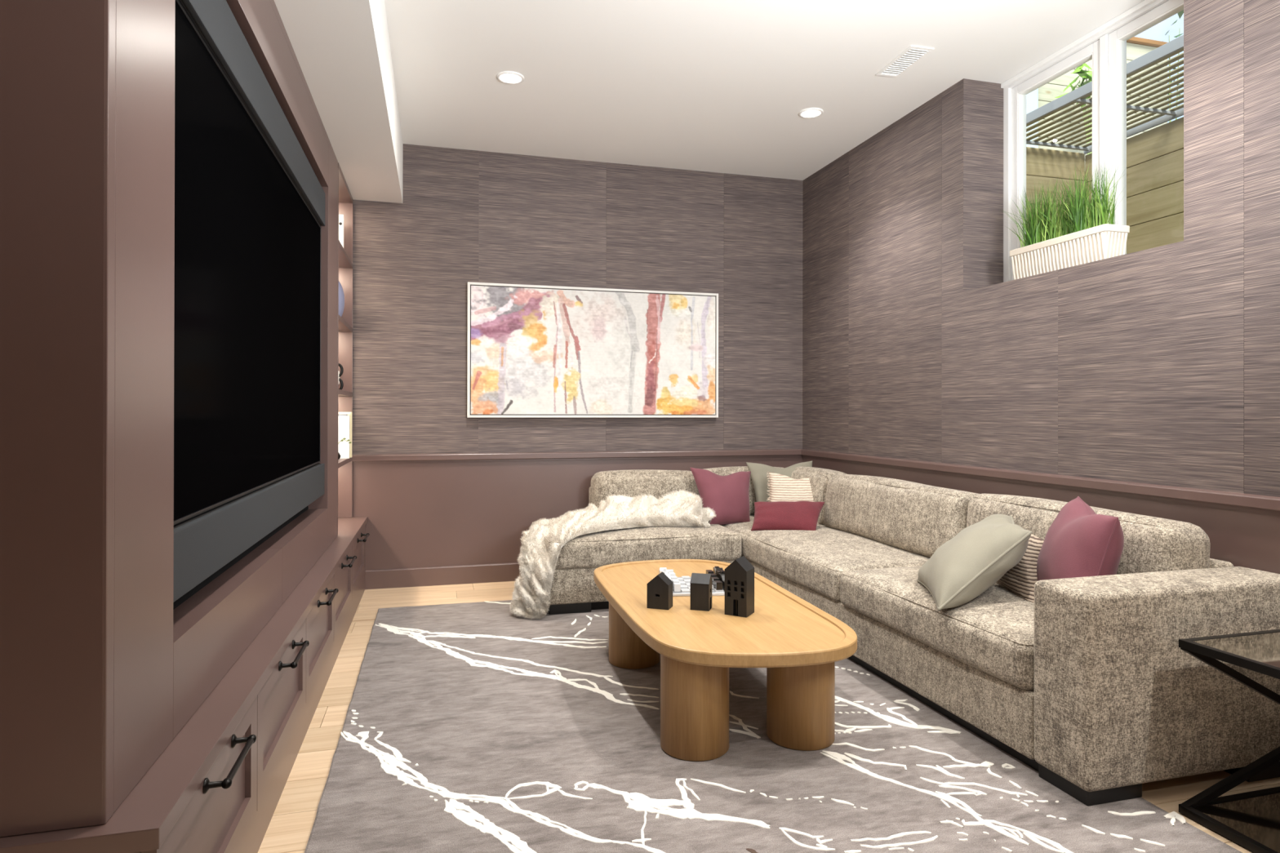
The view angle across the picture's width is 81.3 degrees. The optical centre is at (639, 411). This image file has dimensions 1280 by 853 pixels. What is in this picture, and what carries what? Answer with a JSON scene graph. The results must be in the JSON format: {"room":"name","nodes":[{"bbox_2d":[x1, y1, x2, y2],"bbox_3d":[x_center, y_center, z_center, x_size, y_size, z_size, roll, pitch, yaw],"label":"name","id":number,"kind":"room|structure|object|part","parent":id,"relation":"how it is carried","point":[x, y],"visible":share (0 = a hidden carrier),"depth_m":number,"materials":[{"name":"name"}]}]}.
{"room":"leisure room","nodes":[
{"label":"leisure room","id":0,"kind":"room"},
{"bbox_2d":[274,0,403,203],"bbox_3d":[-0.877,-1.481,0.931,0.790,0.370,7.451,0,0,-15],"label":"ceiling","id":1,"kind":"structure","parent":0,"point":[342,49],"depth_m":3.01,"materials":[{"name":"white paint"}]},
{"bbox_2d":[352,143,802,569],"bbox_3d":[-0.370,-0.281,4.988,4.100,2.750,0.122,0,0,-15],"label":"wall","id":2,"kind":"structure","parent":0,"point":[463,216],"depth_m":4.82,"materials":[{"name":"grasscloth wallpaper"}]},
{"bbox_3d":[-1.438,-0.696,4.636,0.851,1.927,0.002,0,0,-15],"label":"wallpaper panel","id":3,"kind":"part","parent":2,"relation":"part of","materials":[{"name":"paper"}]},
{"bbox_2d":[364,562,519,589],"bbox_3d":[-0.260,1.036,4.946,2.956,0.116,0.016,0,0,-15],"label":"baseboard","id":4,"kind":"structure","parent":2,"relation":"attached to","point":[495,572],"depth_m":4.67,"materials":[{"name":"paint"}]},
{"bbox_3d":[-0.626,-0.694,4.857,0.830,1.927,0.002,0,0,-15],"label":"wallpaper panel","id":5,"kind":"part","parent":2,"relation":"part of","materials":[{"name":"paper"}]},
{"bbox_2d":[351,448,802,463],"bbox_3d":[-0.291,0.295,4.934,3.026,0.052,0.026,0,0,-15],"label":"trim","id":6,"kind":"structure","parent":2,"relation":"attached to","point":[517,456],"depth_m":4.87,"materials":[{"name":"paint"}]},
{"bbox_2d":[466,281,718,417],"bbox_3d":[-0.278,-0.384,4.928,1.683,0.854,0.040,0,0,-15],"label":"framed painting","id":7,"kind":"object","parent":2,"relation":"attached to","point":[534,351],"visible":1,"depth_m":4.89,"materials":[{"name":"white"}]},
{"bbox_3d":[0.179,-0.692,5.075,0.836,1.927,0.002,0,0,-15],"label":"wallpaper panel","id":8,"kind":"part","parent":2,"relation":"part of","materials":[{"name":"paper"}]},
{"bbox_3d":[0.875,-0.690,5.264,0.605,1.927,0.002,0,0,-15],"label":"wallpaper panel","id":9,"kind":"part","parent":2,"relation":"part of","materials":[{"name":"paper"}]},
{"bbox_2d":[384,0,1144,180],"bbox_3d":[0.568,-1.733,1.323,3.982,0.140,7.651,0,0,-15],"label":"ceiling","id":10,"kind":"structure","parent":0,"point":[711,86],"depth_m":3.61,"materials":[{"name":"white paint"}]},
{"bbox_2d":[496,71,524,84],"bbox_3d":[-0.644,-1.656,3.707,0.136,0.007,0.136,0,0,-15],"label":"recessed light","id":11,"kind":"object","parent":10,"relation":"in","point":[505,77],"visible":1,"depth_m":3.70,"materials":[{"name":"white plastic"}]},
{"bbox_2d":[798,107,823,118],"bbox_3d":[0.948,-1.653,4.137,0.136,0.007,0.136,0,0,-15],"label":"recessed light","id":12,"kind":"object","parent":10,"relation":"in","point":[809,113],"visible":1,"depth_m":4.13,"materials":[{"name":"white"}]},
{"bbox_2d":[875,44,934,77],"bbox_3d":[1.251,-1.653,3.534,0.120,0.008,0.300,0,0,-13],"label":"ceiling vent","id":13,"kind":"object","parent":10,"relation":"in","point":[911,55],"visible":1,"depth_m":3.52,"materials":[{"name":"white"}]},
{"bbox_2d":[257,581,1279,852],"bbox_3d":[0.620,1.147,1.333,4.100,0.120,7.651,0,0,-15],"label":"floor","id":14,"kind":"structure","parent":0,"point":[289,829],"depth_m":2.39,"materials":[{"name":"beige wood"}]},
{"bbox_2d":[0,516,369,852],"bbox_3d":[-1.460,0.866,2.790,0.608,0.443,3.548,0,0,-15],"label":"media cabinet","id":15,"kind":"object","parent":14,"relation":"on","point":[218,786],"visible":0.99,"depth_m":1.74,"materials":[{"name":"paint"}]},
{"bbox_2d":[0,0,337,837],"bbox_3d":[-1.427,-0.326,2.442,0.485,1.936,2.795,0,0,-15],"label":"surround","id":16,"kind":"object","parent":15,"relation":"on","point":[101,670],"visible":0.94,"depth_m":1.15,"materials":[{"name":"paint"}]},
{"bbox_3d":[-1.066,-0.328,1.109,0.482,1.936,0.032,0,0,-15],"label":"panel","id":17,"kind":"part","parent":16,"relation":"part of","materials":[{"name":"paint"}]},
{"bbox_3d":[-0.913,-0.307,1.311,0.084,1.896,0.278,0,0,-15],"label":"panel","id":18,"kind":"part","parent":16,"relation":"part of","materials":[{"name":"paint"}]},
{"bbox_3d":[-1.090,0.548,1.955,0.084,0.188,1.060,0,0,-15],"label":"panel","id":19,"kind":"part","parent":16,"relation":"part of","materials":[{"name":"paint"}]},
{"bbox_2d":[173,0,320,524],"bbox_3d":[-1.260,-0.312,2.458,0.093,1.102,2.100,0,0,-15],"label":"television","id":20,"kind":"object","parent":16,"relation":"attached to","point":[247,300],"visible":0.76,"depth_m":2.01,"materials":[{"name":"black"}]},
{"bbox_2d":[173,463,324,602],"bbox_3d":[-1.253,0.315,2.460,0.110,0.144,2.100,0,0,-15],"label":"soundbar","id":21,"kind":"object","parent":16,"relation":"attached to","point":[204,543],"visible":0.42,"depth_m":1.95,"materials":[{"name":"black"}]},
{"bbox_2d":[178,0,324,226],"bbox_3d":[-1.251,-0.944,2.463,0.110,0.155,2.100,0,0,-15],"label":"speaker","id":22,"kind":"object","parent":16,"relation":"attached to","point":[215,20],"visible":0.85,"depth_m":2.14,"materials":[{"name":"black"}]},
{"bbox_3d":[-1.225,-1.153,2.467,0.084,0.200,2.115,0,0,-15],"label":"panel","id":23,"kind":"part","parent":16,"relation":"part of","materials":[{"name":"paint"}]},
{"bbox_3d":[-1.367,0.550,2.976,0.084,0.188,1.054,0,0,-15],"label":"panel","id":24,"kind":"part","parent":16,"relation":"part of","materials":[{"name":"paint"}]},
{"bbox_3d":[-1.550,-0.303,3.657,0.084,1.896,0.354,0,0,-15],"label":"panel","id":25,"kind":"part","parent":16,"relation":"part of","materials":[{"name":"paint"}]},
{"bbox_3d":[-0.847,0.823,1.474,0.022,0.288,0.669,0,0,-15],"label":"drawer","id":26,"kind":"part","parent":15,"relation":"part of","materials":[{"name":"paint"}]},
{"bbox_3d":[-0.817,0.701,1.495,0.046,0.027,0.223,0,0,-15],"label":"handle","id":27,"kind":"part","parent":15,"relation":"part of","materials":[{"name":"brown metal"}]},
{"bbox_3d":[-1.026,0.824,2.132,0.022,0.288,0.689,0,0,-15],"label":"drawer","id":28,"kind":"part","parent":15,"relation":"part of","materials":[{"name":"paint"}]},
{"bbox_3d":[-0.996,0.702,2.153,0.046,0.027,0.223,0,0,-15],"label":"handle","id":29,"kind":"part","parent":15,"relation":"part of","materials":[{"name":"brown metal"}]},
{"bbox_3d":[-1.207,0.825,2.800,0.022,0.288,0.688,0,0,-15],"label":"drawer","id":30,"kind":"part","parent":15,"relation":"part of","materials":[{"name":"paint"}]},
{"bbox_3d":[-1.177,0.704,2.820,0.046,0.027,0.223,0,0,-15],"label":"handle","id":31,"kind":"part","parent":15,"relation":"part of","materials":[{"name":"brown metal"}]},
{"bbox_3d":[-1.388,0.826,3.467,0.022,0.288,0.690,0,0,-15],"label":"drawer","id":32,"kind":"part","parent":15,"relation":"part of","materials":[{"name":"paint"}]},
{"bbox_2d":[337,162,352,535],"bbox_3d":[-1.886,-0.323,4.141,0.474,1.936,0.696,0,0,-15],"label":"bookcase","id":33,"kind":"object","parent":15,"relation":"on","point":[344,466],"visible":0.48,"depth_m":4.52,"materials":[{"name":"paint"}]},
{"bbox_3d":[-1.792,-0.323,3.817,0.462,1.936,0.022,0,0,-15],"label":"panel","id":34,"kind":"part","parent":33,"relation":"part of","materials":[{"name":"paint"}]},
{"bbox_2d":[338,214,343,247],"bbox_3d":[-1.807,-1.025,4.381,0.125,0.264,0.080,0,0,-15],"label":"plaque","id":35,"kind":"object","parent":33,"relation":"on","point":[340,216],"visible":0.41,"depth_m":4.38,"materials":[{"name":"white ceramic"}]},
{"bbox_2d":[338,363,343,390],"bbox_3d":[-1.777,-0.197,4.388,0.047,0.169,0.047,0,0,30],"label":"ornament","id":36,"kind":"object","parent":33,"relation":"on","point":[340,374],"visible":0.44,"depth_m":4.39,"materials":[{"name":"black metal"}]},
{"bbox_2d":[338,281,344,316],"bbox_3d":[-1.765,-0.645,4.309,0.105,0.281,0.248,0,0,-15],"label":"round vase","id":37,"kind":"object","parent":33,"relation":"on","point":[341,295],"visible":0.22,"depth_m":4.27,"materials":[{"name":"blue ceramic"}]},
{"bbox_2d":[337,413,347,416],"bbox_3d":[-1.771,0.146,4.307,0.150,0.256,0.026,0,0,-15],"label":"book","id":38,"kind":"object","parent":33,"relation":"on","point":[339,415],"visible":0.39,"depth_m":4.31,"materials":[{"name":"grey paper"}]},
{"bbox_2d":[337,416,349,458],"bbox_3d":[-1.757,0.151,4.283,0.165,0.245,0.018,0,0,-15],"label":"picture","id":39,"kind":"object","parent":33,"relation":"on","point":[343,421],"visible":0.45,"depth_m":4.29,"materials":[{"name":"white paper"}]},
{"bbox_2d":[337,413,350,457],"bbox_3d":[-1.774,0.143,4.341,0.162,0.262,0.030,0,0,-15],"label":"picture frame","id":40,"kind":"object","parent":33,"relation":"on","point":[348,414],"visible":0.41,"depth_m":4.35,"materials":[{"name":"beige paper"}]},
{"bbox_2d":[337,412,351,457],"bbox_3d":[-1.782,0.140,4.379,0.168,0.268,0.034,0,0,-15],"label":"book","id":41,"kind":"object","parent":33,"relation":"on","point":[338,412],"visible":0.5,"depth_m":4.38,"materials":[{"name":"beige paper"}]},
{"bbox_2d":[337,437,351,459],"bbox_3d":[-1.690,0.212,4.221,0.044,0.123,0.103,0,0,39],"label":"bud vase","id":42,"kind":"object","parent":33,"relation":"on","point":[343,439],"visible":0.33,"depth_m":4.22,"materials":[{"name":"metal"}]},
{"bbox_3d":[-1.883,0.286,4.147,0.462,0.026,0.662,0,0,-15],"label":"shelf","id":43,"kind":"part","parent":33,"relation":"part of","materials":[{"name":"paint"}]},
{"bbox_3d":[-1.882,-0.102,4.148,0.462,0.026,0.662,0,0,-15],"label":"shelf","id":44,"kind":"part","parent":33,"relation":"part of","materials":[{"name":"paint"}]},
{"bbox_3d":[-1.881,-0.492,4.149,0.462,0.026,0.662,0,0,-15],"label":"shelf","id":45,"kind":"part","parent":33,"relation":"part of","materials":[{"name":"paint"}]},
{"bbox_3d":[-1.881,-0.881,4.149,0.462,0.026,0.662,0,0,-15],"label":"shelf","id":46,"kind":"part","parent":33,"relation":"part of","materials":[{"name":"paint"}]},
{"bbox_3d":[-1.359,0.705,3.488,0.046,0.027,0.223,0,0,-15],"label":"handle","id":47,"kind":"part","parent":15,"relation":"part of","materials":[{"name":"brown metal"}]},
{"bbox_3d":[-1.570,0.827,4.136,0.022,0.288,0.689,0,0,-15],"label":"drawer","id":48,"kind":"part","parent":15,"relation":"part of","materials":[{"name":"paint"}]},
{"bbox_3d":[-1.540,0.706,4.157,0.046,0.027,0.223,0,0,-15],"label":"handle","id":49,"kind":"part","parent":15,"relation":"part of","materials":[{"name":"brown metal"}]},
{"bbox_3d":[-1.937,0.827,4.447,0.556,0.288,0.098,0,0,-15],"label":"filler panel","id":50,"kind":"part","parent":15,"relation":"part of","materials":[{"name":"paint"}]},
{"bbox_2d":[304,600,1242,852],"bbox_3d":[0.107,1.082,2.649,2.227,0.014,3.567,0,0,-15],"label":"area rug","id":51,"kind":"object","parent":14,"relation":"on","point":[470,727],"visible":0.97,"depth_m":2.23,"materials":[{"name":"grey carpet"}]},
{"bbox_2d":[593,559,857,761],"bbox_3d":[0.259,0.901,2.934,0.730,0.352,1.465,0,0,-15],"label":"coffee table","id":52,"kind":"object","parent":51,"relation":"on","point":[799,644],"visible":0.93,"depth_m":2.38,"materials":[{"name":"brown wood"}]},
{"bbox_3d":[-0.025,0.925,3.220,0.220,0.306,0.220,0,0,-15],"label":"leg","id":53,"kind":"part","parent":52,"relation":"part of","materials":[{"name":"brown wood"}]},
{"bbox_2d":[647,572,672,609],"bbox_3d":[0.075,0.669,2.782,0.083,0.126,0.059,0,0,19],"label":"house ornament","id":54,"kind":"object","parent":52,"relation":"on","point":[660,589],"visible":1,"depth_m":2.76,"materials":[{"name":"black wood"}]},
{"bbox_3d":[0.176,0.923,2.396,0.220,0.306,0.220,0,0,-15],"label":"leg","id":55,"kind":"part","parent":52,"relation":"part of","materials":[{"name":"brown wood"}]},
{"bbox_2d":[672,576,724,596],"bbox_3d":[0.223,0.724,3.101,0.300,0.017,0.300,0,0,-4],"label":"board","id":56,"kind":"object","parent":52,"relation":"on","point":[685,581],"visible":0.21,"depth_m":2.98,"materials":[{"name":"grey"}]},
{"bbox_2d":[671,576,677,580],"bbox_3d":[0.141,0.700,3.078,0.025,0.030,0.025,0,0,-4],"label":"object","id":57,"kind":"object","parent":56,"relation":"on","point":[672,577],"visible":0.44,"depth_m":3.07,"materials":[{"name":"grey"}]},
{"bbox_2d":[672,580,679,588],"bbox_3d":[0.145,0.700,3.010,0.025,0.030,0.025,0,0,-4],"label":"chess piece","id":58,"kind":"object","parent":56,"relation":"on","point":[673,581],"visible":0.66,"depth_m":3.01,"materials":[{"name":"grey"}]},
{"bbox_2d":[673,582,680,591],"bbox_3d":[0.148,0.704,2.977,0.025,0.030,0.025,0,0,-4],"label":"chess piece","id":59,"kind":"object","parent":56,"relation":"on","point":[677,586],"visible":1,"depth_m":2.96,"materials":[{"name":"grey"}]},
{"bbox_2d":[712,577,719,585],"bbox_3d":[0.311,0.700,3.057,0.025,0.030,0.025,0,0,-4],"label":"chess piece","id":60,"kind":"object","parent":56,"relation":"on","point":[713,579],"visible":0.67,"depth_m":3.05,"materials":[{"name":"black"}]},
{"bbox_2d":[715,581,722,590],"bbox_3d":[0.316,0.700,2.989,0.025,0.030,0.025,0,0,-4],"label":"chess piece","id":61,"kind":"object","parent":56,"relation":"on","point":[718,584],"visible":1,"depth_m":2.98,"materials":[{"name":"black"}]},
{"bbox_2d":[718,569,724,580],"bbox_3d":[0.343,0.689,3.093,0.029,0.053,0.029,0,0,-4],"label":"chess piece","id":62,"kind":"object","parent":56,"relation":"on","point":[722,571],"visible":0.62,"depth_m":3.08,"materials":[{"name":"black"}]},
{"bbox_2d":[721,575,724,588],"bbox_3d":[0.347,0.693,3.025,0.029,0.045,0.029,0,0,-4],"label":"chess piece","id":63,"kind":"object","parent":56,"relation":"on","point":[722,576],"visible":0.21,"depth_m":3.02,"materials":[{"name":"black"}]},
{"bbox_2d":[689,573,712,611],"bbox_3d":[0.227,0.667,2.762,0.071,0.130,0.056,0,0,18],"label":"house ornament","id":64,"kind":"object","parent":52,"relation":"on","point":[700,584],"visible":1,"depth_m":2.74,"materials":[{"name":"black wood"}]},
{"bbox_2d":[724,555,754,617],"bbox_3d":[0.360,0.631,2.697,0.084,0.201,0.081,0,0,29],"label":"house ornament","id":65,"kind":"object","parent":52,"relation":"on","point":[739,575],"visible":1,"depth_m":2.67,"materials":[{"name":"black wood"}]},
{"bbox_3d":[0.531,0.924,2.469,0.220,0.306,0.220,0,0,-15],"label":"leg","id":66,"kind":"part","parent":52,"relation":"part of","materials":[{"name":"brown wood"}]},
{"bbox_2d":[530,466,1279,806],"bbox_3d":[0.634,0.721,3.515,1.960,0.741,3.205,0,0,-15],"label":"sectional sofa","id":67,"kind":"object","parent":14,"relation":"on","point":[1089,684],"visible":0.66,"depth_m":2.38,"materials":[{"name":"beige fabric"}]},
{"bbox_3d":[0.376,0.695,5.056,1.460,0.400,0.093,0,0,-15],"label":"frame","id":68,"kind":"part","parent":67,"relation":"part of","materials":[{"name":"beige fabric"}]},
{"bbox_2d":[509,488,715,619],"bbox_3d":[-0.181,0.774,4.343,1.299,0.607,0.619,0,0,-29],"label":"fur throw","id":69,"kind":"object","parent":67,"relation":"on","point":[531,598],"visible":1,"depth_m":4.18,"materials":[{"name":"white fur"}]},
{"bbox_2d":[530,520,742,569],"bbox_3d":[-0.050,0.759,4.448,1.118,0.187,0.803,0,0,-15],"label":"seat cushion","id":70,"kind":"object","parent":67,"relation":"on","point":[720,543],"depth_m":4.09,"materials":[{"name":"beige fabric"}]},
{"bbox_2d":[591,469,699,507],"bbox_3d":[0.037,0.546,4.808,0.700,0.341,0.266,0,0,-15],"label":"cushion","id":71,"kind":"object","parent":67,"relation":"on","point":[633,482],"depth_m":4.70,"materials":[{"name":"beige fabric"}]},
{"bbox_2d":[689,467,751,524],"bbox_3d":[0.536,0.528,4.634,0.407,0.348,0.227,0,0,-15],"label":"throw pillow","id":72,"kind":"object","parent":67,"relation":"on","point":[728,495],"visible":0.8,"depth_m":4.57,"materials":[{"name":"fabric"}]},
{"bbox_2d":[702,466,784,515],"bbox_3d":[0.691,0.543,4.990,0.667,0.349,0.266,0,0,-15],"label":"cushion","id":73,"kind":"object","parent":67,"relation":"on","point":[722,471],"depth_m":4.88,"materials":[{"name":"fabric"}]},
{"bbox_2d":[746,461,812,502],"bbox_3d":[0.936,0.510,4.845,0.472,0.360,0.171,0,0,-15],"label":"throw pillow","id":74,"kind":"object","parent":67,"relation":"on","point":[758,473],"visible":0.39,"depth_m":4.81,"materials":[{"name":"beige fabric"}]},
{"bbox_2d":[751,501,824,530],"bbox_3d":[0.861,0.610,4.311,0.448,0.168,0.196,0,0,4],"label":"lumbar pillow","id":75,"kind":"object","parent":67,"relation":"on","point":[778,515],"visible":0.9,"depth_m":4.26,"materials":[{"name":"red fabric"}]},
{"bbox_2d":[766,471,818,524],"bbox_3d":[0.962,0.542,4.597,0.392,0.322,0.214,0,0,8],"label":"throw pillow","id":76,"kind":"object","parent":67,"relation":"on","point":[782,487],"visible":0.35,"depth_m":4.57,"materials":[{"name":"beige fabric"}]},
{"bbox_2d":[791,466,846,524],"bbox_3d":[1.117,0.539,4.771,0.276,0.360,0.594,0,0,-15],"label":"cushion","id":77,"kind":"object","parent":67,"relation":"on","point":[819,477],"depth_m":4.53,"materials":[{"name":"beige fabric"}]},
{"bbox_2d":[722,515,929,602],"bbox_3d":[0.936,0.763,4.180,0.658,0.181,1.754,0,0,-15],"label":"seat cushion","id":78,"kind":"object","parent":67,"relation":"on","point":[813,563],"depth_m":3.69,"materials":[{"name":"beige fabric"}]},
{"bbox_2d":[823,474,978,557],"bbox_3d":[1.350,0.538,3.916,0.286,0.360,1.195,0,0,-15],"label":"cushion","id":79,"kind":"object","parent":67,"relation":"on","point":[911,518],"depth_m":3.73,"materials":[{"name":"beige fabric"}]},
{"bbox_2d":[840,565,1034,690],"bbox_3d":[1.308,0.759,2.815,0.661,0.183,1.084,0,0,-15],"label":"seat cushion","id":80,"kind":"object","parent":67,"relation":"on","point":[989,637],"depth_m":2.59,"materials":[{"name":"beige fabric"}]},
{"bbox_2d":[916,514,1032,610],"bbox_3d":[1.244,0.548,2.748,0.381,0.290,0.535,0,0,11],"label":"throw pillow","id":81,"kind":"object","parent":67,"relation":"on","point":[968,564],"visible":1,"depth_m":2.62,"materials":[{"name":"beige fabric"}]},
{"bbox_2d":[996,533,1044,603],"bbox_3d":[1.448,0.565,2.877,0.154,0.257,0.584,0,0,8],"label":"throw pillow","id":82,"kind":"object","parent":67,"relation":"on","point":[1020,580],"visible":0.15,"depth_m":2.70,"materials":[{"name":"beige fabric"}]},
{"bbox_2d":[1036,496,1124,581],"bbox_3d":[1.506,0.500,2.562,0.220,0.372,0.420,0,0,9],"label":"throw pillow","id":83,"kind":"object","parent":67,"relation":"on","point":[1080,542],"visible":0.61,"depth_m":2.45,"materials":[{"name":"fabric"}]},
{"bbox_2d":[966,493,1210,574],"bbox_3d":[1.643,0.533,2.854,0.279,0.364,0.975,0,0,-15],"label":"cushion","id":84,"kind":"object","parent":67,"relation":"on","point":[1151,544],"depth_m":2.47,"materials":[{"name":"beige fabric"}]},
{"bbox_3d":[1.577,0.768,2.219,0.819,0.545,0.207,0,0,-15],"label":"arm","id":85,"kind":"part","parent":67,"relation":"part of"},
{"bbox_3d":[1.508,0.694,3.858,0.087,0.400,2.993,0,0,-15],"label":"frame","id":86,"kind":"part","parent":67,"relation":"part of","materials":[{"name":"beige fabric"}]},
{"bbox_2d":[1178,629,1279,852],"bbox_3d":[1.800,0.854,1.808,0.550,0.471,0.588,0,0,-15],"label":"side table","id":87,"kind":"object","parent":14,"relation":"on","point":[1250,820],"visible":1,"depth_m":1.99,"materials":[{"name":"black metal"}]},
{"bbox_3d":[1.801,0.629,1.808,0.550,0.022,0.588,0,0,-15],"label":"frame","id":88,"kind":"part","parent":87,"relation":"part of","materials":[{"name":"black metal"}]},
{"bbox_3d":[1.800,1.075,1.807,0.550,0.022,0.588,0,0,-15],"label":"frame","id":89,"kind":"part","parent":87,"relation":"part of","materials":[{"name":"black metal"}]},
{"bbox_2d":[1191,631,1279,667],"bbox_3d":[1.801,0.622,1.808,0.510,0.006,0.548,0,0,-15],"label":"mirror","id":90,"kind":"object","parent":87,"relation":"on","point":[1260,647],"depth_m":1.97,"materials":[{"name":"clear glass"}]},
{"bbox_2d":[1192,792,1279,852],"bbox_3d":[1.800,1.070,1.807,0.510,0.006,0.548,0,0,-15],"label":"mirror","id":91,"kind":"object","parent":87,"relation":"on","point":[1255,817],"depth_m":1.97,"materials":[{"name":"mirror"}]},
{"bbox_2d":[802,0,1279,573],"bbox_3d":[2.285,-0.284,1.787,0.298,2.750,7.451,0,0,-15],"label":"wall","id":92,"kind":"structure","parent":0,"point":[1159,365],"depth_m":3.11,"materials":[{"name":"fabric"}]},
{"bbox_3d":[1.247,-0.690,5.045,0.002,1.927,0.620,0,0,-15],"label":"wallpaper panel","id":93,"kind":"part","parent":92,"relation":"part of","materials":[{"name":"paper"}]},
{"bbox_3d":[1.448,-0.691,4.308,0.002,1.927,0.906,0,0,-15],"label":"wallpaper panel","id":94,"kind":"part","parent":92,"relation":"part of","materials":[{"name":"paper"}]},
{"bbox_3d":[1.724,-1.125,3.744,0.238,1.061,0.002,0,0,-15],"label":"wallpaper panel","id":95,"kind":"part","parent":92,"relation":"part of","materials":[{"name":"paper"}]},
{"bbox_3d":[1.665,-0.693,3.507,0.002,1.927,0.751,0,0,-15],"label":"wallpaper panel","id":96,"kind":"part","parent":92,"relation":"part of","materials":[{"name":"paper"}]},
{"bbox_2d":[800,448,1279,514],"bbox_3d":[2.132,0.292,1.735,0.026,0.052,7.431,0,0,-15],"label":"trim","id":97,"kind":"structure","parent":92,"relation":"attached to","point":[1256,503],"depth_m":2.98,"materials":[{"name":"paint"}]},
{"bbox_2d":[999,158,1129,279],"bbox_3d":[1.805,-0.821,3.275,0.301,0.450,0.756,0,0,-13],"label":"planter","id":98,"kind":"object","parent":92,"relation":"on","point":[1086,236],"visible":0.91,"depth_m":3.17,"materials":[{"name":"beige"}]},
{"bbox_2d":[1000,0,1183,282],"bbox_3d":[2.024,-1.126,3.236,0.106,1.059,1.136,0,0,-15],"label":"window","id":99,"kind":"structure","parent":92,"relation":"in","point":[1105,45],"depth_m":3.25,"materials":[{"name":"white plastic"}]},
{"bbox_3d":[1.959,-1.116,3.499,0.054,1.006,0.522,0,0,-15],"label":"sash","id":100,"kind":"part","parent":99,"relation":"part of","materials":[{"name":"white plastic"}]},
{"bbox_3d":[1.981,-1.645,3.225,0.015,0.021,1.136,0,0,-15],"label":"head casing","id":101,"kind":"part","parent":99,"relation":"part of","materials":[{"name":"white"}]},
{"bbox_3d":[2.103,-1.117,2.966,0.054,1.006,0.503,0,0,-15],"label":"sash","id":102,"kind":"part","parent":99,"relation":"part of","materials":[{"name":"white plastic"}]},
{"bbox_3d":[1.862,-0.694,2.782,0.002,1.927,0.750,0,0,-15],"label":"wallpaper panel","id":103,"kind":"part","parent":92,"relation":"part of","materials":[{"name":"paper"}]},
{"bbox_3d":[2.023,-1.127,2.646,0.238,1.061,0.002,0,0,-15],"label":"wallpaper panel","id":104,"kind":"part","parent":92,"relation":"part of","materials":[{"name":"paper"}]},
{"bbox_3d":[2.080,-0.695,1.981,0.002,1.927,0.909,0,0,-15],"label":"wallpaper panel","id":105,"kind":"part","parent":92,"relation":"part of","materials":[{"name":"paper"}]},
{"bbox_3d":[2.872,0.143,2.456,1.108,0.100,4.435,0,0,-15],"label":"floor","id":106,"kind":"structure","parent":0,"visible":0},
{"bbox_2d":[1026,146,1084,235],"bbox_3d":[2.275,-0.752,4.510,0.988,1.694,0.040,0,0,-15],"label":"wall","id":107,"kind":"structure","parent":106,"relation":"on","point":[1050,165],"depth_m":4.56,"materials":[{"name":"brown wood"}]},
{"bbox_2d":[1084,116,1183,253],"bbox_3d":[3.344,-0.748,2.534,0.040,1.680,4.335,0,0,-15],"label":"wall","id":108,"kind":"structure","parent":106,"relation":"on","point":[1155,156],"depth_m":4.17,"materials":[{"name":"brown wood"}]},
{"bbox_2d":[1026,34,1183,154],"bbox_3d":[2.983,-1.626,2.448,0.704,0.064,4.355,0,0,-15],"label":"grate","id":109,"kind":"object","parent":108,"relation":"on","point":[1175,46],"visible":0.53,"depth_m":3.97,"materials":[{"name":"grey metal"}]},
{"bbox_3d":[3.320,-1.624,2.529,0.011,0.060,4.334,0,0,-15],"label":"frame rail","id":110,"kind":"part","parent":109,"relation":"part of","materials":[{"name":"grey metal"}]},
{"label":"outside","id":111,"kind":"structure","parent":0,"visible":0},
{"bbox_2d":[1177,9,1183,18],"bbox_3d":[4.302,-3.887,5.862,0.527,1.628,0.393,0,0,-6],"label":"branch","id":112,"kind":"object","parent":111,"point":[1180,13],"visible":0.05,"depth_m":5.99,"materials":[{"name":"green plant"}]},
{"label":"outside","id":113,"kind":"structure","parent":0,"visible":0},
{"bbox_3d":[6.837,-1.440,7.041,11.118,0.100,18.000,0,0,-15],"label":"ground","id":114,"kind":"structure","parent":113,"visible":0},
{"bbox_2d":[1026,88,1038,147],"bbox_3d":[3.047,-2.499,5.933,0.220,2.000,0.085,0,0,-15],"label":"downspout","id":115,"kind":"object","parent":114,"relation":"on","point":[1032,98],"visible":0.02,"depth_m":5.91,"materials":[{"name":"white metal"}]},
{"bbox_2d":[1054,62,1092,154],"bbox_3d":[3.514,-2.144,5.886,0.391,1.296,0.444,0,0,13],"label":"leafy shrub","id":116,"kind":"object","parent":114,"relation":"on","point":[1078,70],"visible":0.39,"depth_m":5.88,"materials":[{"name":"green plant"}]},
{"bbox_2d":[1038,36,1167,155],"bbox_3d":[3.167,-2.331,6.061,2.880,1.659,0.090,0,0,-15],"label":"fence","id":117,"kind":"object","parent":114,"relation":"on","point":[1136,47],"visible":0.08,"depth_m":6.18,"materials":[{"name":"brown"}]},
{"bbox_3d":[3.168,-3.143,6.063,2.880,0.034,0.090,0,0,-15],"label":"cap rail","id":118,"kind":"part","parent":117,"relation":"part of","materials":[{"name":"brown wood"}]},
{"bbox_2d":[1162,19,1182,122],"bbox_3d":[5.387,-2.741,7.611,0.449,2.501,0.305,0,0,-15],"label":"shrub","id":119,"kind":"object","parent":114,"relation":"on","point":[1179,34],"visible":0.2,"depth_m":7.58,"materials":[{"name":"green plant"}]}
]}

